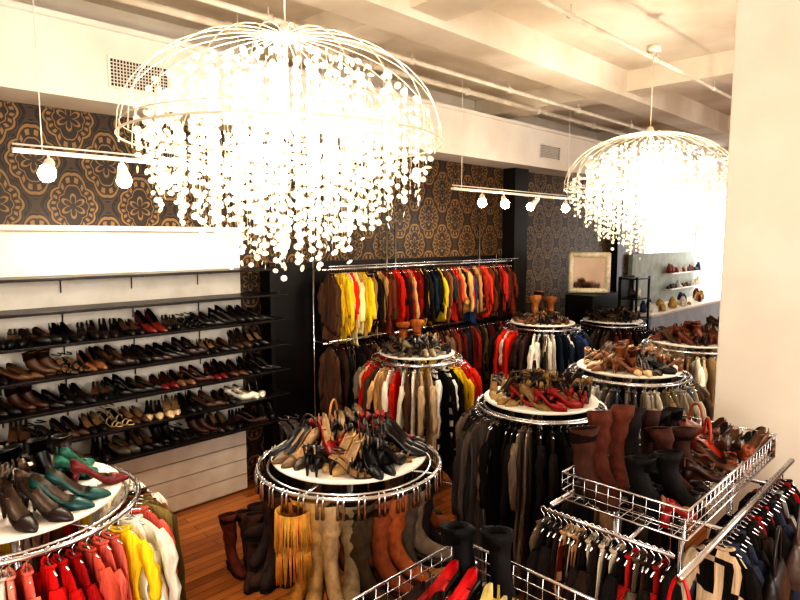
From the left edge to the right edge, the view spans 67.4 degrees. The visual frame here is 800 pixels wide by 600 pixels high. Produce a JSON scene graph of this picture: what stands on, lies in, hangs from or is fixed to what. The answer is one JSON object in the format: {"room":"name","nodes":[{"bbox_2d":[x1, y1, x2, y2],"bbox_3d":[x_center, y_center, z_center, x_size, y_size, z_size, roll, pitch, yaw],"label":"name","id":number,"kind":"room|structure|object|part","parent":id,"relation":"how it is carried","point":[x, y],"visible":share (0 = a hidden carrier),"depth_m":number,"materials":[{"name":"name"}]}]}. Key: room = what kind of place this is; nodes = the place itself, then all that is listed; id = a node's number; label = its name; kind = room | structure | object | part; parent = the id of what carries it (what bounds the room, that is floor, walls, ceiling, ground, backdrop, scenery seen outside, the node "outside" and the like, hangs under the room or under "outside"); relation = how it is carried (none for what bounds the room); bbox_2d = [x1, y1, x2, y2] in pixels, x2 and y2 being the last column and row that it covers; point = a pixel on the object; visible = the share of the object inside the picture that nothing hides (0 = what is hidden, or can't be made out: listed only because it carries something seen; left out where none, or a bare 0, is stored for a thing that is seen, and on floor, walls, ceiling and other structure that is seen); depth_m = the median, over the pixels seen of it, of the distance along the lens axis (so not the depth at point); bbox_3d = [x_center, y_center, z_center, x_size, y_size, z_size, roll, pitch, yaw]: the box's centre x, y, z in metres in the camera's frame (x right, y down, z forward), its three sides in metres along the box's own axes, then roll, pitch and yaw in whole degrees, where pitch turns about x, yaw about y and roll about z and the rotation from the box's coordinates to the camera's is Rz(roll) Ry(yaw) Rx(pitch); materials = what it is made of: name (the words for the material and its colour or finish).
{"room":"second-hand shop","nodes":[
{"label":"second-hand shop","id":0,"kind":"room"},
{"bbox_2d":[0,0,702,481],"bbox_3d":[0.884,-0.582,8.649,18.500,4.450,0.200,-6,8,-45],"label":"wall","id":1,"kind":"structure","parent":0,"point":[445,222],"depth_m":6.29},
{"bbox_2d":[0,6,676,187],"bbox_3d":[0.090,-2.048,7.195,15.450,0.530,0.495,-6,8,-45],"label":"soffit","id":2,"kind":"object","parent":1,"relation":"attached to","point":[71,57],"visible":0.56,"depth_m":4.91,"materials":[{"name":"white paint"}]},
{"bbox_2d":[107,55,169,96],"bbox_3d":[-2.046,-1.753,4.717,0.480,0.240,0.012,-6,8,-45],"label":"air vent grille","id":3,"kind":"object","parent":2,"relation":"attached to","point":[120,69],"visible":0.78,"depth_m":4.67,"materials":[{"name":"white metal"}]},
{"bbox_2d":[539,143,560,161],"bbox_3d":[2.250,-2.212,8.988,0.590,0.220,0.012,-6,8,-45],"label":"air vent grille","id":4,"kind":"object","parent":2,"relation":"attached to","point":[546,151],"visible":1,"depth_m":8.98,"materials":[{"name":"white metal"}]},
{"bbox_2d":[0,0,676,160],"bbox_3d":[0.104,-2.330,7.151,15.450,0.040,0.535,-6,8,-45],"label":"trim","id":5,"kind":"structure","parent":1,"relation":"attached to","point":[11,4],"depth_m":4.93,"materials":[{"name":"white paint"}]},
{"bbox_2d":[267,255,498,444],"bbox_3d":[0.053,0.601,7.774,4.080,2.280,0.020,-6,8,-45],"label":"clothing rack","id":6,"kind":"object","parent":1,"relation":"attached to","point":[296,306],"depth_m":6.61,"materials":[{"name":"black metal"}]},
{"bbox_2d":[502,168,528,321],"bbox_3d":[1.759,-0.205,9.266,0.350,3.570,0.215,-6,8,-45],"label":"column","id":7,"kind":"structure","parent":1,"relation":"attached to","point":[515,217],"depth_m":9.07,"materials":[{"name":"black paint"}]},
{"bbox_2d":[610,187,623,291],"bbox_3d":[4.227,-0.468,11.770,0.200,3.570,0.145,-6,8,-45],"label":"trim","id":8,"kind":"structure","parent":1,"relation":"attached to","point":[616,256],"depth_m":11.66,"materials":[{"name":"black paint"}]},
{"bbox_2d":[628,251,703,306],"bbox_3d":[6.049,-0.413,13.498,3.600,1.300,0.290,-6,8,-45],"label":"display shelves","id":9,"kind":"object","parent":1,"relation":"attached to","point":[671,273],"visible":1,"depth_m":13.40,"materials":[{"name":"white laminate"}]},
{"bbox_2d":[642,251,697,287],"bbox_3d":[6.223,-0.021,14.076,3.400,2.200,0.200,-6,8,-45],"label":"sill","id":10,"kind":"structure","parent":1,"relation":"attached to","point":[674,251],"depth_m":15.05,"materials":[{"name":"white paint"}]},
{"bbox_2d":[641,192,645,253],"bbox_3d":[5.091,-1.644,12.768,0.200,1.300,0.200,-6,8,-45],"label":"wall pier","id":11,"kind":"object","parent":10,"relation":"on","point":[642,244],"visible":0.14,"depth_m":12.71,"materials":[{"name":"white paint"}]},
{"bbox_2d":[658,198,663,251],"bbox_3d":[5.901,-1.726,13.552,0.060,1.300,0.070,-6,8,-45],"label":"window mullion","id":12,"kind":"object","parent":10,"relation":"on","point":[659,239],"depth_m":13.57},
{"bbox_2d":[676,200,681,251],"bbox_3d":[6.643,-1.804,14.290,0.060,1.300,0.070,-6,8,-45],"label":"window mullion","id":13,"kind":"object","parent":10,"relation":"on","point":[678,244],"depth_m":14.30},
{"bbox_2d":[691,198,696,250],"bbox_3d":[7.343,-1.877,14.986,0.060,1.300,0.070,-6,8,-45],"label":"window mullion","id":14,"kind":"object","parent":10,"relation":"on","point":[693,226],"depth_m":14.98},
{"bbox_2d":[83,0,736,151],"bbox_3d":[3.995,-2.559,5.455,18.700,0.150,8.800,-6,8,-45],"label":"ceiling","id":15,"kind":"structure","parent":0,"point":[685,29],"depth_m":5.63,"materials":[{"name":"beige paint"}]},
{"bbox_2d":[250,0,508,68],"bbox_3d":[1.630,-2.122,3.115,0.400,0.230,8.390,-6,8,-45],"label":"cross beam","id":16,"kind":"structure","parent":15,"relation":"attached to","point":[445,10],"depth_m":4.95,"materials":[{"name":"beige paint"}]},
{"bbox_2d":[295,0,729,144],"bbox_3d":[2.386,-2.494,6.937,18.400,0.290,0.350,-6,8,-45],"label":"beam","id":17,"kind":"structure","parent":15,"relation":"attached to","point":[485,36],"depth_m":5.60,"materials":[{"name":"beige paint"}]},
{"bbox_2d":[476,50,733,118],"bbox_3d":[4.176,-2.388,5.647,0.400,0.230,8.390,-6,8,-45],"label":"cross beam","id":18,"kind":"structure","parent":15,"relation":"attached to","point":[717,67],"depth_m":6.79,"materials":[{"name":"beige paint"}]},
{"bbox_2d":[196,0,727,155],"bbox_3d":[2.037,-2.370,7.302,18.300,0.111,0.066,-6,8,-45],"label":"conduit","id":19,"kind":"object","parent":18,"relation":"attached to","point":[218,3],"visible":0.73,"depth_m":5.48,"materials":[{"name":"white metal"}]},
{"bbox_2d":[12,0,256,194],"bbox_3d":[-1.626,-1.377,3.908,1.600,1.298,0.210,-6,8,-45],"label":"track light","id":20,"kind":"object","parent":19,"relation":"attached to","point":[46,172],"visible":0.71,"depth_m":3.63,"materials":[{"name":"white paint"}]},
{"bbox_2d":[451,79,573,211],"bbox_3d":[1.393,-1.693,6.918,2.450,1.298,0.202,-6,8,-45],"label":"track light","id":21,"kind":"object","parent":19,"relation":"attached to","point":[482,202],"visible":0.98,"depth_m":6.72,"materials":[{"name":"white paint"}]},
{"bbox_2d":[535,0,731,98],"bbox_3d":[3.147,-2.259,6.197,18.300,0.103,0.048,-6,8,-45],"label":"conduit","id":22,"kind":"object","parent":18,"relation":"attached to","point":[569,15],"visible":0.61,"depth_m":4.84,"materials":[{"name":"white metal"}]},
{"bbox_2d":[114,0,443,280],"bbox_3d":[-0.523,-1.017,2.751,1.448,1.852,1.448,4,7,36],"label":"chandelier","id":23,"kind":"object","parent":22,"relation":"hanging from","point":[284,35],"visible":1,"depth_m":2.59,"materials":[{"name":"white glass"}]},
{"bbox_2d":[563,43,727,258],"bbox_3d":[2.199,-1.283,5.290,1.448,1.854,1.448,4,7,36],"label":"chandelier","id":24,"kind":"object","parent":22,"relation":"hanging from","point":[610,183],"visible":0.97,"depth_m":5.17,"materials":[{"name":"white glass"}]},
{"bbox_2d":[597,115,730,145],"bbox_3d":[6.721,-2.654,8.178,0.400,0.230,8.390,-6,8,-45],"label":"cross beam","id":25,"kind":"structure","parent":15,"relation":"attached to","point":[601,136],"depth_m":10.45,"materials":[{"name":"beige paint"}]},
{"bbox_2d":[674,146,728,162],"bbox_3d":[9.196,-2.913,10.640,0.400,0.230,8.390,-6,8,-45],"label":"cross beam","id":26,"kind":"structure","parent":15,"relation":"attached to","point":[726,148],"depth_m":12.95,"materials":[{"name":"beige paint"}]},
{"bbox_3d":[-0.845,-1.864,0.654,0.400,0.230,8.390,-6,8,-45],"label":"cross beam","id":27,"kind":"structure","parent":15,"relation":"attached to","visible":0},
{"bbox_2d":[113,0,727,162],"bbox_3d":[1.626,-2.469,7.704,18.300,0.086,0.090,-6,8,-45],"label":"conduit","id":28,"kind":"object","parent":27,"relation":"attached to","point":[149,5],"visible":0.61,"depth_m":5.97,"materials":[{"name":"white metal"}]},
{"bbox_2d":[173,433,710,599],"bbox_3d":[3.995,1.991,5.933,18.700,0.100,8.800,-6,8,-45],"label":"floor","id":29,"kind":"structure","parent":0,"point":[207,576],"depth_m":4.99,"materials":[{"name":"brown wood"}]},
{"bbox_2d":[0,462,140,570],"bbox_3d":[-1.747,1.574,2.775,1.064,1.390,1.064,-6,8,-45],"label":"clothing rack","id":30,"kind":"object","parent":29,"relation":"on","point":[8,534],"visible":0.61,"depth_m":2.51,"materials":[{"name":"silver metal"}]},
{"bbox_2d":[0,433,92,491],"bbox_3d":[-1.788,0.768,2.759,0.651,0.216,0.221,-5,8,-41],"label":"ankle boots","id":31,"kind":"object","parent":30,"relation":"on","point":[36,447],"visible":0.45,"depth_m":2.83,"materials":[{"name":"leather"}]},
{"bbox_2d":[0,442,128,532],"bbox_3d":[-1.740,0.797,2.709,0.870,0.168,0.930,-6,8,-45],"label":"shoes","id":32,"kind":"object","parent":30,"relation":"on","point":[47,496],"visible":0.8,"depth_m":2.58,"materials":[{"name":"leather"}]},
{"bbox_2d":[0,463,185,599],"bbox_3d":[-1.749,1.437,2.759,1.393,1.035,1.469,2,6,20],"label":"hanging garments","id":33,"kind":"object","parent":30,"relation":"hanging from","point":[139,556],"visible":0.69,"depth_m":2.62,"materials":[{"name":"fabric"}]},
{"bbox_2d":[0,225,290,512],"bbox_3d":[-2.807,0.754,4.594,4.380,2.640,0.460,-6,8,-45],"label":"shelving","id":34,"kind":"object","parent":29,"relation":"on","point":[69,275],"visible":0.65,"depth_m":5.18,"materials":[{"name":"white laminate"}]},
{"bbox_2d":[0,379,265,448],"bbox_3d":[-2.780,0.981,4.536,4.115,0.201,0.299,-6,8,-45],"label":"shoes","id":35,"kind":"object","parent":34,"relation":"on","point":[192,403],"visible":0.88,"depth_m":5.08,"materials":[{"name":"leather"}]},
{"bbox_2d":[0,327,269,384],"bbox_3d":[-2.799,0.486,4.465,4.118,0.201,0.292,-6,8,-45],"label":"shoes","id":36,"kind":"object","parent":34,"relation":"on","point":[40,364],"visible":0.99,"depth_m":4.92,"materials":[{"name":"leather"}]},
{"bbox_2d":[0,305,272,349],"bbox_3d":[-2.785,0.242,4.461,4.179,0.186,0.300,-6,8,-45],"label":"shoes","id":37,"kind":"object","parent":34,"relation":"on","point":[62,333],"visible":1,"depth_m":5.05,"materials":[{"name":"leather"}]},
{"bbox_2d":[0,353,280,418],"bbox_3d":[-2.754,0.728,4.547,4.242,0.201,0.286,-6,8,-45],"label":"shoes","id":38,"kind":"object","parent":34,"relation":"on","point":[29,400],"visible":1,"depth_m":4.99,"materials":[{"name":"leather"}]},
{"bbox_3d":[-2.765,0.093,4.482,4.380,0.022,0.340,-6,8,-45],"label":"shelf","id":39,"kind":"part","parent":34,"relation":"part of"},
{"bbox_3d":[-2.765,-0.156,4.456,4.380,0.022,0.340,-6,8,-45],"label":"shelf","id":40,"kind":"part","parent":34,"relation":"part of","materials":[{"name":"wood"}]},
{"bbox_3d":[-2.765,0.590,4.534,4.380,0.022,0.340,-6,8,-45],"label":"shelf","id":41,"kind":"part","parent":34,"relation":"part of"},
{"bbox_3d":[-2.765,0.342,4.508,4.380,0.022,0.340,-6,8,-45],"label":"shelf","id":42,"kind":"part","parent":34,"relation":"part of","materials":[{"name":"black wood"}]},
{"bbox_3d":[-2.765,0.839,4.560,4.380,0.022,0.340,-6,8,-45],"label":"shelf","id":43,"kind":"part","parent":34,"relation":"part of","materials":[{"name":"black wood"}]},
{"bbox_3d":[-2.765,1.087,4.587,4.380,0.022,0.340,-6,8,-45],"label":"shelf","id":44,"kind":"part","parent":34,"relation":"part of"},
{"bbox_2d":[22,399,274,461],"bbox_3d":[-2.754,1.226,4.594,4.234,0.201,0.290,-6,8,-45],"label":"shoes","id":45,"kind":"object","parent":34,"relation":"on","point":[198,425],"visible":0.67,"depth_m":5.31,"materials":[{"name":"leather"}]},
{"bbox_3d":[-2.765,1.336,4.613,4.380,0.022,0.340,-6,8,-45],"label":"shelf","id":46,"kind":"part","parent":34,"relation":"part of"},
{"bbox_3d":[-1.354,0.765,6.213,0.050,2.280,0.180,-6,8,-45],"label":"post","id":47,"kind":"part","parent":34,"relation":"part of","materials":[{"name":"black metal"}]},
{"bbox_2d":[218,502,373,594],"bbox_3d":[-0.767,1.810,4.655,1.215,0.527,0.511,-2,6,-21],"label":"boots","id":48,"kind":"object","parent":29,"relation":"on","point":[252,516],"visible":0.12,"depth_m":4.55,"materials":[{"name":"leather"}]},
{"bbox_2d":[256,440,440,502],"bbox_3d":[-0.276,1.513,3.351,1.004,1.390,1.004,-6,8,-45],"label":"clothing rack","id":49,"kind":"object","parent":29,"relation":"on","point":[322,478],"visible":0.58,"depth_m":2.92,"materials":[{"name":"silver metal"}]},
{"bbox_2d":[268,399,427,479],"bbox_3d":[-0.276,0.705,3.267,0.822,0.236,0.851,-6,8,-45],"label":"shoes","id":50,"kind":"object","parent":49,"relation":"on","point":[355,443],"visible":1,"depth_m":3.13,"materials":[{"name":"leather"}]},
{"bbox_2d":[254,441,442,521],"bbox_3d":[-0.276,0.918,3.289,1.020,0.116,1.022,-6,8,-45],"label":"clips","id":51,"kind":"object","parent":49,"relation":"hanging from","point":[271,499],"visible":0.59,"depth_m":2.88,"materials":[{"name":"silver metal"}]},
{"bbox_2d":[244,458,452,599],"bbox_3d":[-0.273,1.183,3.317,1.159,0.534,1.195,-6,8,-45],"label":"boots","id":52,"kind":"object","parent":49,"relation":"hanging from","point":[284,543],"visible":0.73,"depth_m":2.91,"materials":[{"name":"leather"}]},
{"bbox_2d":[311,223,518,417],"bbox_3d":[0.356,0.383,7.745,3.500,2.720,0.388,-6,8,-45],"label":"clothing rail","id":53,"kind":"object","parent":29,"relation":"on","point":[395,266],"visible":0.63,"depth_m":7.14,"materials":[{"name":"silver metal"}]},
{"bbox_2d":[318,318,509,414],"bbox_3d":[0.405,0.953,7.761,3.396,1.258,0.493,-6,8,-45],"label":"hanging garments","id":54,"kind":"object","parent":53,"relation":"hanging from","point":[338,366],"visible":0.44,"depth_m":6.77,"materials":[{"name":"fabric"}]},
{"bbox_2d":[317,260,517,347],"bbox_3d":[0.401,-0.006,7.648,3.418,0.927,0.508,-6,8,-45],"label":"hanging garments","id":55,"kind":"object","parent":53,"relation":"hanging from","point":[351,304],"visible":1,"depth_m":7.17,"materials":[{"name":"fabric"}]},
{"bbox_2d":[371,349,462,485],"bbox_3d":[0.170,1.214,6.100,0.924,1.410,0.924,-6,8,-45],"label":"clothing rack","id":56,"kind":"object","parent":29,"relation":"on","point":[442,356],"visible":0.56,"depth_m":5.75,"materials":[{"name":"silver metal"}]},
{"bbox_2d":[396,319,424,348],"bbox_3d":[0.114,0.351,6.048,0.293,0.318,0.313,-1,6,-8],"label":"ankle boots","id":57,"kind":"object","parent":56,"relation":"on","point":[416,324],"visible":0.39,"depth_m":6.05,"materials":[{"name":"leather"}]},
{"bbox_2d":[381,331,451,357],"bbox_3d":[0.169,0.417,6.032,0.698,0.190,0.725,0,6,4],"label":"shoes","id":58,"kind":"object","parent":56,"relation":"on","point":[428,345],"visible":0.98,"depth_m":5.85,"materials":[{"name":"leather"}]},
{"bbox_2d":[352,351,481,480],"bbox_3d":[0.186,1.112,6.064,1.246,1.120,1.328,-2,6,-22],"label":"hanging garments","id":59,"kind":"object","parent":56,"relation":"hanging from","point":[432,407],"visible":0.77,"depth_m":5.61,"materials":[{"name":"fabric"}]},
{"bbox_2d":[350,544,596,599],"bbox_3d":[-0.021,1.648,1.517,1.560,1.504,0.728,-6,8,-45],"label":"rack","id":60,"kind":"object","parent":29,"relation":"on","point":[558,584],"visible":0.44,"depth_m":1.90,"materials":[{"name":"silver metal"}]},
{"bbox_2d":[402,559,514,599],"bbox_3d":[0.077,0.933,1.664,0.587,0.129,0.405,-6,8,-45],"label":"shoes","id":61,"kind":"object","parent":60,"relation":"on","point":[449,579],"visible":0.98,"depth_m":1.87,"materials":[{"name":"leather"}]},
{"bbox_2d":[438,521,516,599],"bbox_3d":[0.266,0.850,1.927,0.213,0.240,0.345,-6,8,-45],"label":"boots","id":62,"kind":"object","parent":60,"relation":"on","point":[498,540],"visible":0.75,"depth_m":1.93,"materials":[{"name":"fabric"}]},
{"bbox_2d":[476,386,607,429],"bbox_3d":[1.008,1.395,4.381,0.924,1.410,0.924,-6,8,-45],"label":"clothing rack","id":63,"kind":"object","parent":29,"relation":"on","point":[594,402],"visible":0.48,"depth_m":3.99,"materials":[{"name":"silver metal"}]},
{"bbox_2d":[451,393,624,593],"bbox_3d":[1.000,1.385,4.379,1.255,1.310,1.312,2,6,19],"label":"hanging garments","id":64,"kind":"object","parent":63,"relation":"hanging from","point":[504,471],"visible":0.49,"depth_m":3.97,"materials":[{"name":"fabric"}]},
{"bbox_2d":[489,359,592,411],"bbox_3d":[1.006,0.573,4.306,0.714,0.240,0.746,2,6,20],"label":"shoes","id":65,"kind":"object","parent":63,"relation":"on","point":[539,389],"visible":1,"depth_m":4.12,"materials":[{"name":"leather"}]},
{"bbox_2d":[505,319,580,339],"bbox_3d":[1.884,0.997,8.022,0.984,1.440,0.984,-6,8,-45],"label":"clothing rack","id":66,"kind":"object","parent":29,"relation":"on","point":[512,322],"visible":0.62,"depth_m":7.65,"materials":[{"name":"silver metal"}]},
{"bbox_2d":[487,323,593,388],"bbox_3d":[1.889,0.890,7.991,1.334,1.141,1.366,3,7,26],"label":"hanging garments","id":67,"kind":"object","parent":66,"relation":"hanging from","point":[510,349],"visible":0.62,"depth_m":7.53,"materials":[{"name":"fabric"}]},
{"bbox_2d":[511,307,569,324],"bbox_3d":[1.885,0.188,7.928,0.759,0.188,0.759,0,6,1],"label":"shoes","id":68,"kind":"object","parent":66,"relation":"on","point":[542,315],"visible":0.95,"depth_m":7.76,"materials":[{"name":"leather"}]},
{"bbox_2d":[529,290,556,322],"bbox_3d":[1.903,0.075,8.006,0.351,0.397,0.520,2,6,21],"label":"ankle boots","id":69,"kind":"object","parent":66,"relation":"on","point":[537,298],"visible":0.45,"depth_m":7.96,"materials":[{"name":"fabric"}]},
{"bbox_2d":[565,292,617,332],"bbox_3d":[3.283,0.680,10.269,1.015,1.600,0.500,-6,8,-45],"label":"display cabinet","id":70,"kind":"object","parent":29,"relation":"on","point":[576,304],"visible":0.2,"depth_m":9.91,"materials":[{"name":"black paint"}]},
{"bbox_3d":[2.929,0.220,9.865,0.015,0.420,0.400,-6,8,-45],"label":"drawer","id":71,"kind":"part","parent":70,"relation":"part of","materials":[{"name":"black wood"}]},
{"bbox_2d":[568,252,611,293],"bbox_3d":[3.169,-0.458,10.050,0.695,0.698,0.090,1,6,7],"label":"framed mirror","id":72,"kind":"object","parent":70,"relation":"on","point":[588,272],"visible":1,"depth_m":10.03,"materials":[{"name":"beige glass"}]},
{"bbox_3d":[3.171,-0.458,10.047,0.560,0.560,0.015,1,6,7],"label":"mirror pane","id":73,"kind":"part","parent":72,"relation":"part of","materials":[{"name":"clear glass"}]},
{"bbox_2d":[579,317,646,333],"bbox_3d":[3.147,0.950,8.952,0.944,1.340,0.944,-6,8,-45],"label":"clothing rack","id":74,"kind":"object","parent":29,"relation":"on","point":[640,322],"visible":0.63,"depth_m":8.61,"materials":[{"name":"silver metal"}]},
{"bbox_2d":[584,306,638,322],"bbox_3d":[3.133,0.177,8.877,0.742,0.212,0.777,-6,8,-45],"label":"shoes","id":75,"kind":"object","parent":74,"relation":"on","point":[621,314],"visible":1,"depth_m":8.72,"materials":[{"name":"leather"}]},
{"bbox_2d":[573,322,651,380],"bbox_3d":[3.113,0.889,8.964,1.310,1.142,1.306,-5,8,-41],"label":"hanging garments","id":76,"kind":"object","parent":74,"relation":"hanging from","point":[599,336],"visible":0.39,"depth_m":8.49,"materials":[{"name":"fabric"}]},
{"bbox_2d":[569,359,692,404],"bbox_3d":[2.033,1.285,5.421,1.044,1.410,1.044,-6,8,-45],"label":"clothing rack","id":77,"kind":"object","parent":29,"relation":"on","point":[620,374],"visible":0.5,"depth_m":5.00,"materials":[{"name":"silver metal"}]},
{"bbox_2d":[583,339,682,376],"bbox_3d":[2.050,0.473,5.301,0.818,0.232,0.812,1,6,10],"label":"shoes","id":78,"kind":"object","parent":77,"relation":"on","point":[622,356],"visible":1,"depth_m":5.12,"materials":[{"name":"leather"}]},
{"bbox_2d":[562,362,713,500],"bbox_3d":[2.046,1.188,5.420,1.403,1.136,1.432,5,8,42],"label":"hanging garments","id":79,"kind":"object","parent":77,"relation":"hanging from","point":[682,396],"visible":0.2,"depth_m":4.95,"materials":[{"name":"fabric"}]},
{"bbox_2d":[617,275,650,326],"bbox_3d":[3.882,0.556,10.020,0.500,1.900,0.320,-6,8,-45],"label":"display shelf","id":80,"kind":"object","parent":29,"relation":"on","point":[627,294],"visible":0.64,"depth_m":9.98,"materials":[{"name":"metal"}]},
{"bbox_2d":[544,415,794,582],"bbox_3d":[1.351,1.492,3.008,1.620,1.504,0.668,-6,8,-45],"label":"rack","id":81,"kind":"object","parent":29,"relation":"on","point":[692,565],"visible":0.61,"depth_m":2.60,"materials":[{"name":"silver metal"}]},
{"bbox_2d":[568,404,707,523],"bbox_3d":[1.276,0.678,2.866,0.994,0.385,0.567,-6,8,-45],"label":"boots","id":82,"kind":"object","parent":81,"relation":"on","point":[664,443],"visible":0.89,"depth_m":2.75,"materials":[{"name":"leather"}]},
{"bbox_2d":[524,467,799,599],"bbox_3d":[1.286,1.435,2.946,1.543,1.066,1.048,-6,8,-45],"label":"hanging garments","id":83,"kind":"object","parent":81,"relation":"hanging from","point":[588,561],"visible":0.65,"depth_m":2.57,"materials":[{"name":"fabric"}]},
{"bbox_2d":[666,575,690,599],"bbox_3d":[1.011,1.184,2.179,0.087,0.389,0.184,-3,7,-24],"label":"leather handbag","id":84,"kind":"object","parent":81,"relation":"hanging from","point":[674,580],"visible":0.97,"depth_m":2.18,"materials":[{"name":"red leather"}]},
{"bbox_2d":[681,402,707,435],"bbox_3d":[1.655,0.679,3.356,0.109,0.221,0.204,-1,6,-7],"label":"leather handbag","id":85,"kind":"object","parent":81,"relation":"in","point":[690,423],"visible":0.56,"depth_m":3.33,"materials":[{"name":"brown leather"}]},
{"bbox_2d":[691,416,722,461],"bbox_3d":[1.612,0.711,3.146,0.131,0.202,0.245,2,6,16],"label":"leather handbag","id":86,"kind":"object","parent":81,"relation":"in","point":[715,450],"visible":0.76,"depth_m":3.09,"materials":[{"name":"red leather"}]},
{"bbox_2d":[660,414,775,527],"bbox_3d":[1.391,0.766,2.982,1.284,0.186,0.573,-6,8,-45],"label":"shoes","id":87,"kind":"object","parent":81,"relation":"on","point":[733,446],"visible":0.63,"depth_m":2.97,"materials":[{"name":"leather"}]},
{"bbox_2d":[762,525,790,599],"bbox_3d":[1.549,1.110,2.470,0.098,0.376,0.265,5,8,39],"label":"leather handbag","id":88,"kind":"object","parent":81,"relation":"hanging from","point":[776,586],"visible":0.98,"depth_m":2.41,"materials":[{"name":"brown leather"}]},
{"bbox_2d":[785,504,799,591],"bbox_3d":[1.831,1.100,2.753,0.098,0.376,0.265,5,8,39],"label":"leather handbag","id":89,"kind":"object","parent":81,"relation":"hanging from","point":[792,563],"visible":0.81,"depth_m":2.67,"materials":[{"name":"brown leather"}]},
{"bbox_2d":[633,296,719,354],"bbox_3d":[5.431,0.693,11.819,4.000,1.250,0.680,-6,8,-45],"label":"countertop","id":90,"kind":"structure","parent":29,"relation":"on","point":[698,311],"depth_m":11.39,"materials":[{"name":"white laminate"}]},
{"bbox_2d":[639,288,703,312],"bbox_3d":[5.420,-0.031,11.696,3.632,0.217,0.486,-6,8,-45],"label":"handbags","id":91,"kind":"object","parent":90,"relation":"on","point":[698,295],"visible":0.99,"depth_m":11.38,"materials":[{"name":"leather"}]},
{"bbox_2d":[641,336,717,364],"bbox_3d":[3.239,1.145,6.761,1.024,1.410,1.024,-6,8,-45],"label":"clothing rack","id":92,"kind":"object","parent":29,"relation":"on","point":[666,342],"visible":0.31,"depth_m":6.35,"materials":[{"name":"silver metal"}]},
{"bbox_2d":[623,338,716,405],"bbox_3d":[3.242,1.069,6.753,1.398,1.178,1.380,4,7,34],"label":"hanging garments","id":93,"kind":"object","parent":92,"relation":"hanging from","point":[702,368],"visible":0.12,"depth_m":6.23,"materials":[{"name":"fabric"}]},
{"bbox_2d":[648,320,717,346],"bbox_3d":[3.215,0.330,6.661,0.840,0.231,0.820,-2,6,-15],"label":"shoes","id":94,"kind":"object","parent":92,"relation":"on","point":[693,333],"visible":0.91,"depth_m":6.53,"materials":[{"name":"leather"}]},
{"bbox_3d":[4.525,1.042,8.073,0.944,1.340,0.944,-6,8,-45],"label":"clothing rack","id":95,"kind":"object","parent":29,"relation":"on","visible":0},
{"bbox_2d":[706,315,718,326],"bbox_3d":[4.548,0.284,7.989,0.730,0.185,0.825,-6,8,-45],"label":"shoes","id":96,"kind":"object","parent":95,"relation":"on","point":[710,319],"visible":0.08,"depth_m":8.11,"materials":[{"name":"leather"}]},
{"bbox_2d":[702,160,727,189],"bbox_3d":[10.607,-0.948,12.130,0.200,4.450,8.600,-6,8,-45],"label":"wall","id":97,"kind":"structure","parent":0,"point":[719,170],"depth_m":14.62,"materials":[{"name":"white paint"}]},
{"bbox_2d":[697,194,704,289],"bbox_3d":[7.577,-1.387,15.109,0.070,2.700,0.060,-6,8,-45],"label":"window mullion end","id":98,"kind":"object","parent":97,"relation":"attached to","point":[701,231],"visible":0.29,"depth_m":15.10,"materials":[{"name":"white paint"}]},
{"bbox_2d":[707,0,799,538],"bbox_3d":[2.577,-0.091,3.976,0.650,4.450,0.640,-6,8,-45],"label":"structural column","id":99,"kind":"structure","parent":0,"point":[757,384],"depth_m":3.77,"materials":[{"name":"paint"}]}
]}

